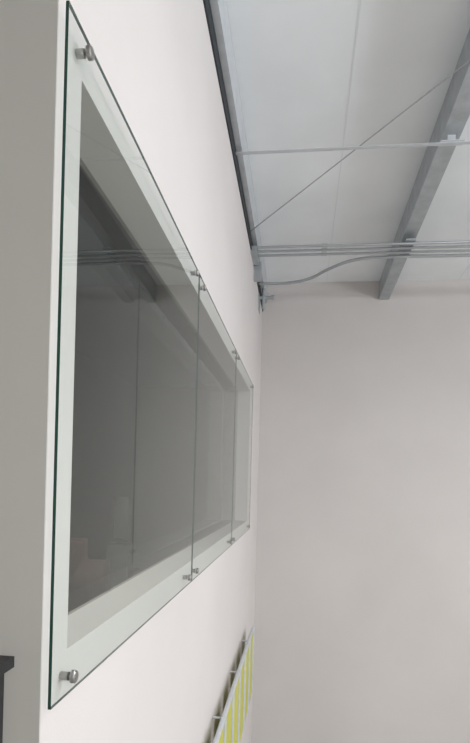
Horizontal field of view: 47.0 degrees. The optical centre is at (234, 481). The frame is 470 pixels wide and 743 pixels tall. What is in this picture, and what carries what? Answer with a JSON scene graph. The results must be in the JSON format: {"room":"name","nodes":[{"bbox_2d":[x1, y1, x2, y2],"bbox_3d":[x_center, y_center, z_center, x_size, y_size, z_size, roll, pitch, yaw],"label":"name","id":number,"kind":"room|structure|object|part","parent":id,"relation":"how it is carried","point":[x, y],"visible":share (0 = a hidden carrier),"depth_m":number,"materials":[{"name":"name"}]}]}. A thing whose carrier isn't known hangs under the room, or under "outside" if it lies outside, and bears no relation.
{"room":"industrial building interior","nodes":[
{"label":"industrial building interior","id":0,"kind":"room"},
{"bbox_2d":[70,350,137,599],"bbox_3d":[-1.913,-0.025,4.811,0.150,3.050,6.405,1,0,7],"label":"wall","id":1,"kind":"structure","parent":0,"point":[104,402],"depth_m":6.51,"materials":[{"name":"grey paint"}]},
{"bbox_2d":[40,0,261,742],"bbox_3d":[-0.150,0.446,4.537,0.160,7.500,6.525,1,0,7],"label":"wall","id":2,"kind":"structure","parent":0,"point":[166,683],"depth_m":2.26,"materials":[{"name":"paint"}]},
{"bbox_2d":[0,0,58,742],"bbox_3d":[-0.541,0.436,1.296,0.160,7.500,0.004,1,0,7],"label":"wall","id":3,"kind":"structure","parent":2,"relation":"attached to","point":[28,28],"depth_m":1.29,"materials":[{"name":"paint"}]},
{"bbox_2d":[48,0,199,709],"bbox_3d":[-0.321,-0.296,2.110,0.044,1.675,1.681,1,0,7],"label":"glass panel","id":4,"kind":"object","parent":2,"relation":"attached to","point":[87,52],"visible":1,"depth_m":1.27,"materials":[{"name":"clear glass"}]},
{"bbox_2d":[192,275,236,580],"bbox_3d":[-0.117,-0.291,3.801,0.044,1.675,1.721,1,0,7],"label":"glass panel","id":5,"kind":"object","parent":2,"relation":"attached to","point":[203,287],"visible":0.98,"depth_m":4.54,"materials":[{"name":"clear glass"}]},
{"bbox_2d":[203,0,262,311],"bbox_3d":[-0.467,-2.816,0.488,0.011,0.706,14.640,1,0,7],"label":"trim","id":6,"kind":"structure","parent":2,"relation":"attached to","point":[206,3],"depth_m":3.84,"materials":[{"name":"grey metal"}]},
{"bbox_2d":[212,626,254,742],"bbox_3d":[-0.095,2.110,4.235,0.108,0.800,4.436,1,0,7],"label":"railing","id":7,"kind":"object","parent":2,"relation":"attached to","point":[230,729],"visible":1,"depth_m":4.95,"materials":[{"name":"yellow metal"}]},
{"bbox_2d":[230,352,253,544],"bbox_3d":[0.085,-0.285,5.480,0.044,1.675,1.658,1,0,7],"label":"glass panel","id":8,"kind":"object","parent":2,"relation":"attached to","point":[244,386],"visible":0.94,"depth_m":5.32,"materials":[{"name":"clear glass"}]},
{"bbox_2d":[251,246,273,313],"bbox_3d":[0.347,-2.402,6.538,0.200,0.320,1.350,1,0,7],"label":"bracket","id":9,"kind":"object","parent":2,"relation":"attached to","point":[257,275],"visible":0.99,"depth_m":6.27,"materials":[{"name":"metal"}]},
{"bbox_3d":[0.317,-2.343,7.095,0.010,0.200,0.250,1,0,7],"label":"plate","id":10,"kind":"part","parent":9,"relation":"part of","materials":[{"name":"metal"}]},
{"bbox_2d":[75,165,232,386],"bbox_3d":[-0.992,-1.426,4.674,1.640,0.100,6.345,1,0,7],"label":"ceiling","id":11,"kind":"structure","parent":0,"point":[127,322],"depth_m":4.48,"materials":[{"name":"grey paint"}]},
{"bbox_2d":[133,387,235,575],"bbox_3d":[-0.646,0.008,7.854,1.640,3.050,0.060,1,0,7],"label":"wall","id":12,"kind":"structure","parent":0,"point":[165,433],"depth_m":7.84,"materials":[{"name":"grey paint"}]},
{"bbox_2d":[226,0,469,282],"bbox_3d":[2.114,-3.171,0.133,14.300,0.742,15.050,1,0,7],"label":"ceiling","id":13,"kind":"structure","parent":0,"point":[294,58],"depth_m":4.46,"materials":[{"name":"white paint"}]},
{"bbox_2d":[210,0,266,302],"bbox_3d":[-0.431,-3.019,0.484,0.047,0.874,14.640,1,0,7],"label":"beam","id":14,"kind":"structure","parent":13,"relation":"attached to","point":[219,9],"depth_m":4.04,"materials":[{"name":"grey metal"}]},
{"bbox_2d":[379,29,469,299],"bbox_3d":[1.221,-2.991,0.288,0.140,0.844,14.645,1,0,7],"label":"ceiling beam","id":15,"kind":"structure","parent":13,"relation":"attached to","point":[454,113],"depth_m":4.63,"materials":[{"name":"metal"}]},
{"bbox_2d":[236,135,469,154],"bbox_3d":[4.716,-2.581,3.832,9.488,0.070,0.070,1,0,7],"label":"strap","id":16,"kind":"object","parent":15,"relation":"attached to","point":[451,140],"visible":1,"depth_m":4.27,"materials":[{"name":"grey metal"}]},
{"bbox_3d":[1.683,-2.665,4.197,0.060,0.060,0.006,1,0,7],"label":"clip leg","id":17,"kind":"part","parent":16,"relation":"part of","materials":[{"name":"grey metal"}]},
{"bbox_2d":[251,59,469,230],"bbox_3d":[0.846,-2.661,4.540,0.010,0.145,2.565,1,0,-32],"label":"rod","id":18,"kind":"object","parent":15,"relation":"attached to","point":[469,59],"visible":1,"depth_m":4.15,"materials":[{"name":"grey metal"}]},
{"bbox_2d":[256,238,469,284],"bbox_3d":[5.001,-2.477,5.887,9.589,0.119,1.110,1,0,7],"label":"conduit","id":19,"kind":"object","parent":15,"relation":"attached to","point":[408,244],"visible":0.95,"depth_m":5.97,"materials":[{"name":"grey metal"}]},
{"bbox_2d":[251,280,469,742],"bbox_3d":[4.096,0.707,7.386,11.600,7.200,0.150,1,0,7],"label":"wall","id":20,"kind":"structure","parent":0,"point":[362,618],"depth_m":7.59,"materials":[{"name":"paint"}]},
{"bbox_2d":[264,0,469,281],"bbox_3d":[4.252,-3.042,-0.074,9.500,0.589,14.650,1,0,7],"label":"ceiling seam","id":21,"kind":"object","parent":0,"point":[360,0],"depth_m":5.42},
{"bbox_3d":[1.918,4.351,0.133,14.300,0.200,15.050,1,0,7],"label":"floor","id":22,"kind":"structure","parent":0,"visible":0},
{"bbox_3d":[-1.879,2.827,-1.183,6.500,2.650,5.219,1,0,7],"label":"mezzanine landing","id":23,"kind":"object","parent":22,"relation":"on","visible":0},
{"bbox_2d":[0,655,14,742],"bbox_3d":[-0.775,0.960,-0.627,0.100,1.140,3.775,1,0,7],"label":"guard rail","id":24,"kind":"object","parent":23,"relation":"on","point":[6,662],"visible":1,"depth_m":1.21,"materials":[{"name":"black metal"}]},
{"bbox_3d":[-1.071,1.623,4.674,1.640,0.200,6.345,1,0,7],"label":"floor","id":25,"kind":"structure","parent":0,"visible":0},
{"bbox_2d":[68,537,109,611],"bbox_3d":[-1.049,0.948,3.873,0.610,1.150,0.674,1,0,7],"label":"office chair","id":26,"kind":"object","parent":25,"relation":"on","point":[88,578],"visible":0.16,"depth_m":3.56,"materials":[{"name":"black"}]},
{"bbox_2d":[106,496,138,588],"bbox_3d":[-1.303,0.846,6.298,0.330,1.340,0.260,1,0,7],"label":"water cooler","id":27,"kind":"object","parent":25,"relation":"on","point":[120,552],"visible":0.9,"depth_m":6.19,"materials":[{"name":"grey plastic"}]}
]}

